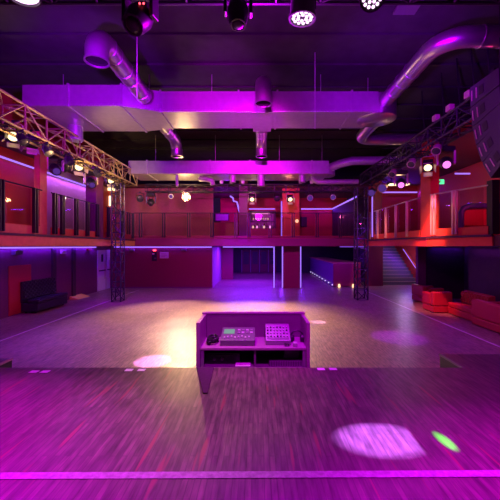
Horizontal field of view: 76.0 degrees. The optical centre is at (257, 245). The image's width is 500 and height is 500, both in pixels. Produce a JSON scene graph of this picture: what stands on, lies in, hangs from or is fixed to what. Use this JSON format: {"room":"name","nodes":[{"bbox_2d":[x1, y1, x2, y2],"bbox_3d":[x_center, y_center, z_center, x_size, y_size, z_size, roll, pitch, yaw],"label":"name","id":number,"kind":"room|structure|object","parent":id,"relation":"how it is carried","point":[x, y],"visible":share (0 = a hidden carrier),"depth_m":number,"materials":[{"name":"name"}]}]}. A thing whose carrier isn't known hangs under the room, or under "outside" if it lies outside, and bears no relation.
{"room":"entertainment venue","nodes":[
{"label":"entertainment venue","id":0,"kind":"room"},
{"bbox_2d":[0,92,110,318],"bbox_3d":[-8.585,-1.400,7.750,0.230,7.600,21.500,0,0,0],"label":"wall","id":1,"kind":"structure","parent":0,"point":[18,199],"depth_m":12.82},
{"bbox_2d":[8,264,30,315],"bbox_3d":[-8.450,1.530,11.375,0.039,1.700,1.050,0,0,0],"label":"wall panel","id":2,"kind":"object","parent":1,"relation":"attached to","point":[17,274],"visible":0.76,"depth_m":11.12,"materials":[{"name":"red paint"}]},
{"bbox_2d":[0,247,95,248],"bbox_3d":[-8.410,0.060,10.400,0.056,0.056,12.400,0,0,0],"label":"strip","id":3,"kind":"object","parent":1,"relation":"attached to","point":[0,247],"visible":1,"depth_m":12.22,"materials":[{"name":"purple"}]},
{"bbox_2d":[51,248,56,292],"bbox_3d":[-8.434,1.234,13.222,0.069,2.329,0.240,0,0,0],"label":"trim","id":4,"kind":"structure","parent":1,"relation":"attached to","point":[53,250],"depth_m":13.21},
{"bbox_2d":[71,248,75,295],"bbox_3d":[-8.434,1.234,14.651,0.069,2.329,0.240,0,0,0],"label":"trim","id":5,"kind":"structure","parent":1,"relation":"attached to","point":[73,250],"depth_m":14.57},
{"bbox_2d":[97,250,105,290],"bbox_3d":[-8.425,1.305,17.275,0.089,2.170,0.850,0,0,0],"label":"door","id":6,"kind":"structure","parent":1,"relation":"in","point":[101,254],"depth_m":17.23,"materials":[{"name":"white paint"}]},
{"bbox_2d":[106,250,109,288],"bbox_3d":[-8.425,1.305,18.025,0.089,2.170,0.450,0,0,0],"label":"door","id":7,"kind":"structure","parent":1,"relation":"in","point":[107,251],"depth_m":17.91,"materials":[{"name":"white paint"}]},
{"bbox_2d":[0,33,438,37],"bbox_3d":[0.000,-5.174,7.870,22.000,0.048,0.140,0,0,0],"label":"ceiling beam","id":8,"kind":"structure","parent":1,"relation":"attached to","point":[2,35],"depth_m":7.83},
{"bbox_2d":[84,139,356,140],"bbox_3d":[0.000,-5.174,15.670,22.000,0.048,0.140,0,0,0],"label":"ceiling beam","id":9,"kind":"structure","parent":1,"relation":"attached to","point":[84,139],"depth_m":15.60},
{"bbox_2d":[0,86,471,89],"bbox_3d":[0.000,-5.174,10.470,22.000,0.048,0.140,0,0,0],"label":"ceiling beam","id":10,"kind":"structure","parent":1,"relation":"attached to","point":[1,87],"depth_m":10.40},
{"bbox_2d":[0,63,498,67],"bbox_3d":[0.000,-5.174,9.170,22.000,0.048,0.140,0,0,0],"label":"ceiling beam","id":11,"kind":"structure","parent":1,"relation":"attached to","point":[2,65],"depth_m":9.13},
{"bbox_2d":[99,148,419,149],"bbox_3d":[0.000,-5.174,17.070,22.000,0.048,0.140,0,0,0],"label":"ceiling beam","id":12,"kind":"structure","parent":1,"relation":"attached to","point":[99,148],"depth_m":17.08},
{"bbox_2d":[83,130,449,131],"bbox_3d":[0.000,-5.174,14.370,22.000,0.048,0.140,0,0,0],"label":"ceiling beam","id":13,"kind":"structure","parent":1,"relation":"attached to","point":[155,130],"depth_m":14.39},
{"bbox_2d":[109,188,212,286],"bbox_3d":[-5.537,-0.450,18.400,5.927,5.700,0.200,0,0,0],"label":"wall","id":14,"kind":"structure","parent":0,"point":[199,206],"depth_m":18.30,"materials":[{"name":"paint"}]},
{"bbox_2d":[110,287,211,287],"bbox_3d":[-5.540,2.365,18.285,5.819,0.069,0.029,0,0,0],"label":"baseboard","id":15,"kind":"structure","parent":14,"relation":"attached to","point":[110,287],"depth_m":18.27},
{"bbox_2d":[114,247,211,247],"bbox_3d":[-5.415,0.060,18.260,5.569,0.060,0.060,0,0,0],"label":"strip","id":16,"kind":"object","parent":14,"relation":"attached to","point":[114,247],"visible":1,"depth_m":18.25,"materials":[{"name":"purple"}]},
{"bbox_2d":[0,120,369,197],"bbox_3d":[0.100,-3.360,9.550,17.200,0.120,24.900,0,0,0],"label":"ceiling","id":17,"kind":"structure","parent":0,"point":[215,195],"depth_m":18.37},
{"bbox_2d":[212,246,221,287],"bbox_3d":[-2.731,1.210,23.750,0.200,2.380,10.500,0,0,0],"label":"wall","id":18,"kind":"structure","parent":0,"point":[216,250],"depth_m":20.29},
{"bbox_2d":[222,246,232,278],"bbox_3d":[-2.208,1.210,23.100,0.823,2.380,0.200,0,0,0],"label":"wall recess partition","id":19,"kind":"structure","parent":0,"point":[227,252],"depth_m":23.00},
{"bbox_2d":[239,181,247,235],"bbox_3d":[-0.811,-1.960,17.750,0.468,3.280,0.300,0,0,0],"label":"pillar","id":20,"kind":"structure","parent":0,"point":[243,197],"depth_m":17.60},
{"bbox_2d":[0,5,498,183],"bbox_3d":[0.000,-5.300,14.000,24.000,0.200,34.000,0,0,0],"label":"ceiling","id":21,"kind":"structure","parent":0,"point":[13,18],"depth_m":9.02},
{"bbox_2d":[0,0,499,4],"bbox_3d":[-0.350,-3.390,4.000,10.532,0.452,0.452,0,0,0],"label":"lighting truss","id":22,"kind":"object","parent":21,"relation":"hanging from","point":[2,2],"visible":0.72,"depth_m":4.18,"materials":[{"name":"metal"}]},
{"bbox_2d":[10,0,41,7],"bbox_3d":[-2.729,-3.124,3.734,0.347,0.532,0.351,0,0,0],"label":"stage light","id":23,"kind":"object","parent":22,"relation":"hanging from","point":[24,3],"visible":1,"depth_m":3.83,"materials":[{"name":"metal"}]},
{"bbox_2d":[121,0,158,36],"bbox_3d":[-1.396,-2.811,3.789,0.398,0.706,0.394,0,0,-26],"label":"light","id":24,"kind":"object","parent":22,"relation":"hanging from","point":[137,19],"visible":1,"depth_m":3.69,"materials":[{"name":"metal"}]},
{"bbox_2d":[223,0,252,31],"bbox_3d":[-0.237,-2.872,3.797,0.350,0.584,0.249,0,0,0],"label":"light","id":25,"kind":"object","parent":22,"relation":"hanging from","point":[237,9],"visible":1,"depth_m":3.73,"materials":[{"name":"metal"}]},
{"bbox_2d":[289,0,315,27],"bbox_3d":[0.534,-2.935,3.811,0.341,0.500,0.327,0,0,0],"label":"stage light","id":26,"kind":"object","parent":22,"relation":"hanging from","point":[302,14],"visible":1,"depth_m":3.74,"materials":[{"name":"metal"}]},
{"bbox_2d":[359,0,384,12],"bbox_3d":[1.342,-3.008,3.782,0.344,0.503,0.388,0,0,0],"label":"stage light","id":27,"kind":"object","parent":22,"relation":"hanging from","point":[369,6],"visible":1,"depth_m":3.75,"materials":[{"name":"metal"}]},
{"bbox_2d":[22,24,499,157],"bbox_3d":[0.900,-4.275,9.248,14.600,1.850,6.561,0,0,0],"label":"air duct","id":28,"kind":"object","parent":21,"relation":"hanging from","point":[130,106],"visible":0.99,"depth_m":9.05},
{"bbox_2d":[128,135,417,186],"bbox_3d":[0.856,-3.960,14.920,13.289,2.480,1.719,0,0,0],"label":"air duct","id":29,"kind":"object","parent":21,"relation":"hanging from","point":[209,171],"visible":0.98,"depth_m":14.25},
{"bbox_2d":[393,5,420,14],"bbox_3d":[3.237,-5.170,6.910,0.480,0.059,0.420,0,0,0],"label":"ceiling panel","id":30,"kind":"object","parent":21,"relation":"attached to","point":[400,9],"visible":0.74,"depth_m":6.96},
{"bbox_2d":[394,118,469,120],"bbox_3d":[0.000,-5.174,13.070,22.000,0.048,0.140,0,0,0],"label":"trim","id":31,"kind":"structure","parent":21,"relation":"attached to","point":[396,119],"depth_m":13.03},
{"bbox_2d":[397,104,469,106],"bbox_3d":[0.000,-5.174,11.770,22.000,0.048,0.140,0,0,0],"label":"trim","id":32,"kind":"structure","parent":21,"relation":"attached to","point":[398,105],"depth_m":11.73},
{"bbox_2d":[456,58,461,116],"bbox_3d":[5.500,-4.355,8.770,0.044,1.694,0.238,0,0,0],"label":"strut","id":33,"kind":"object","parent":21,"relation":"hanging from","point":[456,58],"visible":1,"depth_m":8.76,"materials":[{"name":"metal"}]},
{"bbox_2d":[470,5,499,177],"bbox_3d":[4.649,-3.229,5.907,0.730,3.942,1.219,0,0,0],"label":"speaker","id":34,"kind":"object","parent":21,"relation":"hanging from","point":[485,94],"visible":1,"depth_m":5.98},
{"bbox_3d":[5.500,-4.355,7.621,0.044,1.694,0.238,0,0,0],"label":"strut","id":35,"kind":"object","parent":21,"relation":"hanging from","visible":0},
{"bbox_2d":[360,97,472,184],"bbox_3d":[5.250,-3.230,10.100,0.560,0.560,11.037,0,0,0],"label":"lighting truss","id":36,"kind":"object","parent":35,"relation":"hanging from","point":[459,107],"visible":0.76,"depth_m":10.01,"materials":[{"name":"metal"}]},
{"bbox_2d":[394,169,407,188],"bbox_3d":[5.500,-2.556,12.280,0.531,0.788,0.574,0,0,0],"label":"light","id":37,"kind":"object","parent":36,"relation":"hanging from","point":[400,183],"visible":0.85,"depth_m":12.15,"materials":[{"name":"metal"}]},
{"bbox_2d":[407,154,416,167],"bbox_3d":[4.983,-2.748,10.373,0.325,0.443,0.325,0,0,0],"label":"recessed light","id":38,"kind":"object","parent":36,"relation":"hanging from","point":[411,163],"visible":1,"depth_m":10.33,"materials":[{"name":"metal"}]},
{"bbox_2d":[369,129,472,184],"bbox_3d":[5.300,-2.950,10.200,0.043,0.204,10.416,0,0,0],"label":"cable","id":39,"kind":"object","parent":36,"relation":"attached to","point":[471,129],"visible":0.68,"depth_m":9.93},
{"bbox_2d":[419,154,435,176],"bbox_3d":[5.472,-2.602,10.304,0.471,0.737,0.614,0,0,30],"label":"light","id":40,"kind":"object","parent":36,"relation":"hanging from","point":[427,164],"visible":1,"depth_m":10.28,"materials":[{"name":"metal"}]},
{"bbox_2d":[431,139,442,155],"bbox_3d":[4.983,-2.748,8.921,0.325,0.443,0.325,0,0,0],"label":"stage light","id":41,"kind":"object","parent":36,"relation":"hanging from","point":[436,150],"visible":1,"depth_m":8.87,"materials":[{"name":"metal"}]},
{"bbox_2d":[436,145,455,169],"bbox_3d":[5.500,-2.572,9.335,0.506,0.755,0.549,0,0,0],"label":"light","id":42,"kind":"object","parent":36,"relation":"hanging from","point":[445,163],"visible":0.91,"depth_m":9.21,"materials":[{"name":"metal"}]},
{"bbox_2d":[0,272,499,367],"bbox_3d":[0.000,2.500,14.000,24.000,0.200,34.000,0,0,0],"label":"floor","id":43,"kind":"structure","parent":0,"point":[153,327],"depth_m":9.54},
{"bbox_2d":[0,358,12,367],"bbox_3d":[-4.324,1.986,4.207,1.752,0.828,0.585,0,0,0],"label":"stage riser","id":44,"kind":"object","parent":43,"relation":"on","point":[4,362],"visible":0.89,"depth_m":4.42,"materials":[{"name":"metal"}]},
{"bbox_2d":[20,277,67,312],"bbox_3d":[-8.127,1.831,12.250,0.694,1.138,1.840,0,0,0],"label":"tufted bench","id":45,"kind":"object","parent":43,"relation":"on","point":[36,295],"visible":1,"depth_m":11.89,"materials":[{"name":"black leather"}]},
{"bbox_2d":[111,183,124,301],"bbox_3d":[-6.081,-0.150,13.900,0.432,5.128,0.432,0,0,0],"label":"lattice tower","id":46,"kind":"object","parent":43,"relation":"on","point":[120,184],"visible":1,"depth_m":13.79,"materials":[{"name":"metal"}]},
{"bbox_2d":[0,88,137,185],"bbox_3d":[-5.950,-3.130,9.800,0.618,0.688,10.442,0,0,0],"label":"lighting truss","id":47,"kind":"object","parent":46,"relation":"on","point":[25,119],"visible":0.86,"depth_m":9.38,"materials":[{"name":"metal"}]},
{"bbox_2d":[1,120,23,148],"bbox_3d":[-6.511,-2.980,8.520,0.510,0.760,0.649,0,0,-39],"label":"light","id":48,"kind":"object","parent":47,"relation":"hanging from","point":[10,138],"visible":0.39,"depth_m":8.48,"materials":[{"name":"metal"}]},
{"bbox_2d":[16,129,29,145],"bbox_3d":[-5.660,-2.609,7.695,0.293,0.394,0.273,0,0,0],"label":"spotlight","id":49,"kind":"object","parent":47,"relation":"hanging from","point":[23,140],"visible":1,"depth_m":7.64,"materials":[{"name":"metal"}]},
{"bbox_2d":[19,129,42,154],"bbox_3d":[-6.577,-2.994,9.255,0.598,0.733,0.471,0,0,39],"label":"light","id":50,"kind":"object","parent":47,"relation":"hanging from","point":[31,149],"visible":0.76,"depth_m":9.17,"materials":[{"name":"metal"}]},
{"bbox_2d":[42,142,53,156],"bbox_3d":[-5.660,-2.609,8.607,0.293,0.394,0.273,0,0,0],"label":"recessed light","id":51,"kind":"object","parent":47,"relation":"hanging from","point":[47,151],"visible":1,"depth_m":8.55,"materials":[{"name":"metal"}]},
{"bbox_2d":[47,152,63,175],"bbox_3d":[-6.504,-2.628,10.303,0.558,0.776,0.518,0,0,0],"label":"light","id":52,"kind":"object","parent":47,"relation":"hanging from","point":[55,169],"visible":0.84,"depth_m":10.18,"materials":[{"name":"metal"}]},
{"bbox_2d":[0,125,131,185],"bbox_3d":[-5.870,-2.790,9.950,0.043,0.204,9.915,0,0,0],"label":"cable","id":53,"kind":"object","parent":47,"relation":"attached to","point":[0,125],"visible":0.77,"depth_m":9.60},
{"bbox_2d":[64,152,74,165],"bbox_3d":[-5.660,-2.609,9.609,0.293,0.394,0.273,0,0,0],"label":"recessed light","id":54,"kind":"object","parent":47,"relation":"hanging from","point":[69,160],"visible":1,"depth_m":9.55,"materials":[{"name":"metal"}]},
{"bbox_2d":[71,154,88,175],"bbox_3d":[-6.512,-2.948,11.606,0.540,0.824,0.710,0,0,-45],"label":"light","id":55,"kind":"object","parent":47,"relation":"hanging from","point":[74,167],"visible":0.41,"depth_m":11.58,"materials":[{"name":"metal"}]},
{"bbox_2d":[84,170,97,188],"bbox_3d":[-6.517,-2.622,12.539,0.553,0.787,0.495,0,0,20],"label":"light","id":56,"kind":"object","parent":47,"relation":"hanging from","point":[91,183],"visible":0.76,"depth_m":12.40,"materials":[{"name":"metal"}]},
{"bbox_2d":[0,368,499,499],"bbox_3d":[0.000,1.940,0.475,23.000,0.920,6.850,0,0,0],"label":"stage","id":57,"kind":"object","parent":43,"relation":"on","point":[59,419],"visible":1,"depth_m":2.60,"materials":[{"name":"wood"}]},
{"bbox_2d":[197,367,213,393],"bbox_3d":[-0.625,1.472,3.540,0.211,0.012,0.689,0,0,-2],"label":"flap","id":58,"kind":"object","parent":57,"relation":"on","point":[204,373],"visible":1,"depth_m":3.60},
{"bbox_2d":[0,470,499,479],"bbox_3d":[0.000,1.478,2.067,8.001,0.003,0.060,0,0,0],"label":"tape line","id":59,"kind":"object","parent":57,"relation":"on","point":[401,473],"visible":1,"depth_m":2.07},
{"bbox_2d":[196,312,309,367],"bbox_3d":[-0.060,1.653,4.240,1.430,1.455,0.560,0,0,0],"label":"control console","id":60,"kind":"object","parent":43,"relation":"on","point":[258,355],"visible":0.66,"depth_m":4.39},
{"bbox_2d":[206,334,218,343],"bbox_3d":[-0.594,1.223,4.204,0.172,0.076,0.293,0,0,0],"label":"headphones","id":61,"kind":"object","parent":60,"relation":"on","point":[215,337],"visible":1,"depth_m":4.17,"materials":[{"name":"black plastic"}]},
{"bbox_2d":[205,350,240,363],"bbox_3d":[-0.459,1.439,4.242,0.446,0.138,0.356,0,0,0],"label":"amplifier","id":62,"kind":"object","parent":60,"relation":"on","point":[211,356],"visible":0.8,"depth_m":4.10,"materials":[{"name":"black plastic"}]},
{"bbox_2d":[220,327,254,345],"bbox_3d":[-0.259,1.185,4.205,0.441,0.155,0.310,0,0,0],"label":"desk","id":63,"kind":"object","parent":60,"relation":"on","point":[230,336],"visible":1,"depth_m":4.11,"materials":[{"name":"grey"}]},
{"bbox_2d":[200,337,305,349],"bbox_3d":[-0.060,1.280,4.215,1.318,0.030,0.489,0,0,0],"label":"shelf","id":64,"kind":"object","parent":60,"relation":"attached to","point":[260,344],"depth_m":4.03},
{"bbox_2d":[204,354,305,367],"bbox_3d":[-0.060,1.525,4.215,1.318,0.030,0.489,0,0,0],"label":"shelf","id":65,"kind":"object","parent":60,"relation":"attached to","point":[262,360],"depth_m":4.15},
{"bbox_2d":[265,324,290,344],"bbox_3d":[0.259,1.164,4.240,0.322,0.198,0.320,0,0,0],"label":"mixer","id":66,"kind":"object","parent":60,"relation":"on","point":[275,334],"visible":1,"depth_m":4.17,"materials":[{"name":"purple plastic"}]},
{"bbox_2d":[269,359,301,365],"bbox_3d":[0.354,1.476,4.062,0.430,0.063,0.115,0,0,0],"label":"crate","id":67,"kind":"object","parent":60,"relation":"on","point":[272,362],"visible":0.98,"depth_m":4.02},
{"bbox_2d":[283,350,299,358],"bbox_3d":[0.441,1.410,4.200,0.218,0.185,0.064,0,0,5],"label":"box","id":68,"kind":"object","parent":60,"relation":"on","point":[289,354],"visible":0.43,"depth_m":4.19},
{"bbox_2d":[310,257,360,286],"bbox_3d":[5.189,1.675,23.630,1.742,1.411,9.940,0,0,0],"label":"bar counter","id":69,"kind":"object","parent":43,"relation":"on","point":[334,272],"depth_m":18.79,"materials":[{"name":"grey"}]},
{"bbox_2d":[310,257,359,262],"bbox_3d":[5.196,0.994,23.650,1.727,0.050,9.900,0,0,0],"label":"countertop","id":70,"kind":"structure","parent":69,"relation":"on","point":[330,260],"depth_m":21.39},
{"bbox_2d":[354,187,368,299],"bbox_3d":[4.635,-0.100,14.400,0.520,5.032,0.520,0,0,0],"label":"lattice tower","id":71,"kind":"object","parent":43,"relation":"on","point":[356,288],"visible":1,"depth_m":14.16,"materials":[{"name":"metal"}]},
{"bbox_2d":[360,246,415,284],"bbox_3d":[8.680,1.175,21.540,2.320,2.448,4.119,0,0,0],"label":"staircase","id":72,"kind":"structure","parent":43,"relation":"on","point":[395,272],"depth_m":20.90,"materials":[{"name":"concrete"}]},
{"bbox_2d":[412,284,443,302],"bbox_3d":[7.300,2.030,13.800,0.900,0.700,1.000,0,0,0],"label":"sofa","id":73,"kind":"object","parent":43,"relation":"on","point":[417,289],"visible":0.59,"depth_m":13.64,"materials":[{"name":"leather"}]},
{"bbox_2d":[422,291,451,312],"bbox_3d":[6.600,2.010,11.800,0.700,0.740,0.800,0,0,0],"label":"sofa","id":74,"kind":"object","parent":43,"relation":"on","point":[434,301],"visible":0.94,"depth_m":11.41,"materials":[{"name":"leather"}]},
{"bbox_2d":[439,354,499,367],"bbox_3d":[3.574,1.956,4.207,2.052,0.888,0.585,0,0,0],"label":"stage riser","id":75,"kind":"object","parent":43,"relation":"on","point":[446,360],"visible":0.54,"depth_m":4.29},
{"bbox_2d":[448,290,494,320],"bbox_3d":[7.060,1.970,10.650,0.680,0.820,1.400,0,0,0],"label":"sofa","id":76,"kind":"object","parent":43,"relation":"on","point":[460,309],"visible":0.62,"depth_m":10.71,"materials":[{"name":"leather"}]},
{"bbox_2d":[461,291,491,304],"bbox_3d":[7.234,1.780,10.650,0.130,0.380,1.340,0,0,0],"label":"cushion","id":77,"kind":"object","parent":76,"relation":"on","point":[467,296],"depth_m":10.78,"materials":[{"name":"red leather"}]},
{"bbox_2d":[472,299,499,332],"bbox_3d":[7.150,2.000,9.000,1.200,0.760,1.700,0,0,0],"label":"sofa","id":78,"kind":"object","parent":43,"relation":"on","point":[486,314],"visible":1,"depth_m":9.21,"materials":[{"name":"leather"}]},
{"bbox_2d":[145,184,356,192],"bbox_3d":[-0.350,-2.880,16.050,10.530,0.408,0.408,0,0,0],"label":"lighting truss","id":79,"kind":"object","parent":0,"point":[148,185],"visible":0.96,"depth_m":15.86,"materials":[{"name":"metal"}]},
{"bbox_2d":[146,192,155,205],"bbox_3d":[-5.306,-2.315,15.845,0.490,0.722,0.530,0,0,0],"label":"light","id":80,"kind":"object","parent":79,"relation":"hanging from","point":[150,201],"visible":1,"depth_m":15.73,"materials":[{"name":"metal"}]},
{"bbox_2d":[221,198,346,235],"bbox_3d":[1.763,-1.835,22.100,8.673,2.930,0.200,0,0,0],"label":"wall","id":81,"kind":"structure","parent":0,"point":[228,206],"depth_m":22.00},
{"bbox_2d":[215,214,228,220],"bbox_3d":[-2.464,-1.968,21.953,0.958,0.513,0.075,0,0,0],"label":"framed picture","id":82,"kind":"object","parent":81,"relation":"attached to","point":[218,217],"visible":1,"depth_m":21.91,"materials":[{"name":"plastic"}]},
{"bbox_2d":[282,188,298,235],"bbox_3d":[1.887,-1.805,18.550,0.972,2.970,0.500,0,0,0],"label":"pillar","id":83,"kind":"structure","parent":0,"point":[287,209],"depth_m":18.30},
{"bbox_2d":[283,246,298,287],"bbox_3d":[1.916,1.210,18.550,0.915,2.380,0.500,0,0,0],"label":"pillar","id":84,"kind":"structure","parent":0,"point":[290,253],"depth_m":18.30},
{"bbox_2d":[233,246,352,271],"bbox_3d":[3.250,1.210,29.100,14.500,2.380,0.200,0,0,0],"label":"wall","id":85,"kind":"structure","parent":0,"point":[335,252],"depth_m":29.00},
{"bbox_2d":[241,250,249,271],"bbox_3d":[-1.120,1.370,28.935,0.760,2.040,0.110,0,0,0],"label":"door","id":86,"kind":"structure","parent":85,"relation":"in","point":[246,253],"depth_m":28.92,"materials":[{"name":"black plastic"}]},
{"bbox_2d":[250,250,258,271],"bbox_3d":[-0.320,1.370,28.935,0.760,2.040,0.110,0,0,0],"label":"door","id":87,"kind":"structure","parent":85,"relation":"in","point":[254,254],"depth_m":28.93,"materials":[{"name":"black plastic"}]},
{"bbox_2d":[259,250,267,271],"bbox_3d":[0.480,1.370,28.935,0.760,2.040,0.110,0,0,0],"label":"door","id":88,"kind":"structure","parent":85,"relation":"in","point":[263,254],"depth_m":28.93,"materials":[{"name":"black plastic"}]},
{"bbox_2d":[268,250,275,271],"bbox_3d":[1.280,1.370,28.935,0.760,2.040,0.110,0,0,0],"label":"door","id":89,"kind":"structure","parent":85,"relation":"in","point":[270,252],"depth_m":28.93,"materials":[{"name":"black plastic"}]},
{"bbox_2d":[332,199,356,235],"bbox_3d":[5.175,-1.425,19.450,0.150,2.110,5.100,0,0,0],"label":"wall","id":90,"kind":"structure","parent":0,"point":[347,209],"depth_m":18.65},
{"bbox_2d":[135,238,366,245],"bbox_3d":[-0.345,-0.200,16.770,12.190,0.400,0.059,0,0,0],"label":"trim","id":91,"kind":"structure","parent":90,"relation":"attached to","point":[139,241],"depth_m":16.74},
{"bbox_2d":[127,213,363,237],"bbox_3d":[-0.631,-1.079,16.668,12.362,1.327,0.125,0,0,0],"label":"glass railing","id":92,"kind":"object","parent":91,"relation":"on","point":[139,236],"visible":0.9,"depth_m":16.65,"materials":[{"name":"metal"}]},
{"bbox_2d":[301,196,356,209],"bbox_3d":[4.037,-2.540,19.195,2.162,0.080,5.590,0,0,0],"label":"strip","id":93,"kind":"object","parent":90,"relation":"attached to","point":[355,196],"visible":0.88,"depth_m":21.92,"materials":[{"name":"purple"}]},
{"bbox_2d":[353,177,376,261],"bbox_3d":[8.625,-1.400,24.100,2.850,7.600,0.200,0,0,0],"label":"wall","id":94,"kind":"structure","parent":0,"point":[360,210],"depth_m":24.00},
{"bbox_2d":[365,246,382,285],"bbox_3d":[7.000,1.210,19.350,1.000,2.380,0.300,0,0,0],"label":"wall","id":95,"kind":"structure","parent":0,"point":[375,252],"depth_m":19.20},
{"bbox_2d":[371,180,381,238],"bbox_3d":[5.938,-1.805,16.050,0.447,2.950,0.300,0,0,0],"label":"pillar","id":96,"kind":"structure","parent":0,"point":[377,198],"depth_m":15.90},
{"bbox_2d":[369,186,416,239],"bbox_3d":[7.400,-1.825,17.600,2.600,2.950,0.200,0,0,0],"label":"wall","id":97,"kind":"structure","parent":0,"point":[388,199],"depth_m":17.50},
{"bbox_2d":[395,246,415,280],"bbox_3d":[9.950,-1.400,19.650,0.200,7.600,8.700,0,0,0],"label":"wall","id":98,"kind":"structure","parent":0,"point":[411,250],"depth_m":20.80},
{"bbox_2d":[416,246,425,284],"bbox_3d":[7.380,1.210,14.505,0.360,2.380,0.210,0,0,0],"label":"column","id":99,"kind":"structure","parent":0,"point":[420,250],"depth_m":14.40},
{"bbox_2d":[370,126,480,185],"bbox_3d":[7.400,-3.360,7.300,2.600,0.120,20.400,0,0,0],"label":"ceiling","id":100,"kind":"structure","parent":0,"point":[467,154],"depth_m":12.21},
{"bbox_2d":[421,139,438,236],"bbox_3d":[5.940,-1.965,11.075,0.300,3.270,0.650,0,0,0],"label":"pillar","id":101,"kind":"structure","parent":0,"point":[429,185],"depth_m":10.93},
{"bbox_2d":[426,246,463,298],"bbox_3d":[8.880,1.210,14.710,2.840,2.380,0.180,0,0,0],"label":"wall","id":102,"kind":"structure","parent":0,"point":[444,264],"depth_m":14.62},
{"bbox_2d":[415,120,499,236],"bbox_3d":[8.800,-2.775,7.350,0.200,4.850,20.700,0,0,0],"label":"wall","id":103,"kind":"structure","parent":0,"point":[478,176],"depth_m":13.75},
{"bbox_2d":[457,235,499,245],"bbox_3d":[7.220,-0.150,7.700,2.940,0.300,19.400,0,0,0],"label":"floor","id":104,"kind":"structure","parent":0,"point":[496,237],"depth_m":8.79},
{"bbox_2d":[369,197,419,239],"bbox_3d":[5.737,-1.036,14.000,0.125,1.412,5.100,0,0,0],"label":"glass railing","id":105,"kind":"object","parent":104,"relation":"on","point":[406,233],"visible":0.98,"depth_m":13.28,"materials":[{"name":"metal"}]},
{"bbox_2d":[366,234,493,240],"bbox_3d":[5.801,-0.291,12.775,0.702,0.058,7.920,0,0,-6],"label":"trim ledge","id":106,"kind":"object","parent":104,"relation":"attached to","point":[489,235],"visible":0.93,"depth_m":10.31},
{"bbox_2d":[369,237,493,245],"bbox_3d":[5.821,-0.130,12.781,0.663,0.260,7.904,0,0,-6],"label":"trim","id":107,"kind":"structure","parent":104,"relation":"attached to","point":[460,241],"depth_m":10.35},
{"bbox_2d":[430,184,488,235],"bbox_3d":[6.121,-1.036,9.846,0.125,1.412,1.762,0,0,-23],"label":"glass railing","id":108,"kind":"object","parent":104,"relation":"on","point":[454,230],"visible":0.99,"depth_m":9.92,"materials":[{"name":"metal"}]},
{"bbox_2d":[452,203,495,235],"bbox_3d":[7.751,-0.904,11.550,1.499,1.188,0.900,0,0,0],"label":"booth seat","id":109,"kind":"object","parent":104,"relation":"on","point":[470,214],"visible":0.45,"depth_m":11.25,"materials":[{"name":"red leather"}]},
{"bbox_2d":[487,180,499,233],"bbox_3d":[6.640,-1.090,9.035,0.220,1.520,0.230,0,0,0],"label":"newel post","id":110,"kind":"object","parent":104,"relation":"on","point":[493,188],"visible":0.92,"depth_m":8.92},
{"bbox_2d":[464,246,497,290],"bbox_3d":[8.850,1.210,13.200,1.500,2.380,2.800,0,0,0],"label":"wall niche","id":111,"kind":"object","parent":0,"point":[466,248],"visible":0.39,"depth_m":14.43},
{"bbox_2d":[469,247,499,300],"bbox_3d":[8.000,1.210,4.500,0.200,2.380,15.000,0,0,0],"label":"wall","id":112,"kind":"structure","parent":0,"point":[484,262],"depth_m":11.11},
{"bbox_3d":[-1.030,-0.150,22.900,14.860,0.300,12.200,0,0,0],"label":"floor","id":113,"kind":"structure","parent":0,"visible":0},
{"bbox_2d":[214,222,235,235],"bbox_3d":[-2.000,-0.925,20.200,1.500,1.150,0.400,0,0,0],"label":"counter","id":114,"kind":"object","parent":113,"relation":"on","point":[220,228],"depth_m":20.00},
{"bbox_2d":[249,211,275,235],"bbox_3d":[0.304,-1.356,21.325,1.780,2.013,1.250,0,0,0],"label":"bar shelf","id":115,"kind":"object","parent":113,"relation":"on","point":[260,231],"visible":0.72,"depth_m":21.50,"materials":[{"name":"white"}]},
{"bbox_2d":[249,228,275,235],"bbox_3d":[0.304,-0.749,20.900,1.720,0.798,0.400,0,0,0],"label":"counter","id":116,"kind":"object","parent":115,"relation":"on","point":[254,231],"depth_m":20.70,"materials":[{"name":"red"}]},
{"bbox_3d":[-7.480,-0.150,9.900,1.960,0.300,13.800,0,0,0],"label":"floor","id":117,"kind":"structure","parent":0,"visible":0},
{"bbox_2d":[0,179,41,233],"bbox_3d":[-6.487,-1.026,7.825,0.125,1.352,3.650,0,0,0],"label":"glass railing","id":118,"kind":"object","parent":117,"relation":"on","point":[35,228],"visible":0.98,"depth_m":8.86,"materials":[{"name":"metal"}]},
{"bbox_2d":[34,131,46,234],"bbox_3d":[-6.710,-1.923,9.880,0.180,3.155,0.320,0,0,0],"label":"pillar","id":119,"kind":"structure","parent":117,"relation":"on","point":[40,161],"depth_m":9.78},
{"bbox_2d":[0,235,134,245],"bbox_3d":[-6.470,-0.140,9.900,0.060,0.280,13.800,0,0,0],"label":"trim","id":120,"kind":"structure","parent":117,"relation":"attached to","point":[5,240],"depth_m":10.08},
{"bbox_2d":[0,232,135,240],"bbox_3d":[-6.450,-0.311,9.900,0.100,0.058,13.800,0,0,0],"label":"trim ledge","id":121,"kind":"object","parent":117,"relation":"attached to","point":[1,233],"visible":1,"depth_m":10.06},
{"bbox_2d":[50,192,99,236],"bbox_3d":[-6.487,-1.026,11.575,0.125,1.352,2.950,0,0,0],"label":"glass railing","id":122,"kind":"object","parent":117,"relation":"on","point":[54,230],"visible":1,"depth_m":11.32,"materials":[{"name":"metal"}]},
{"bbox_2d":[86,161,102,237],"bbox_3d":[-6.835,-1.923,13.400,0.430,3.155,0.600,0,0,0],"label":"pillar","id":123,"kind":"structure","parent":117,"relation":"on","point":[95,195],"depth_m":13.10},
{"bbox_2d":[106,206,133,238],"bbox_3d":[-6.487,-1.026,15.200,0.125,1.352,2.900,0,0,0],"label":"glass railing","id":124,"kind":"object","parent":117,"relation":"on","point":[108,234],"visible":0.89,"depth_m":15.17,"materials":[{"name":"metal"}]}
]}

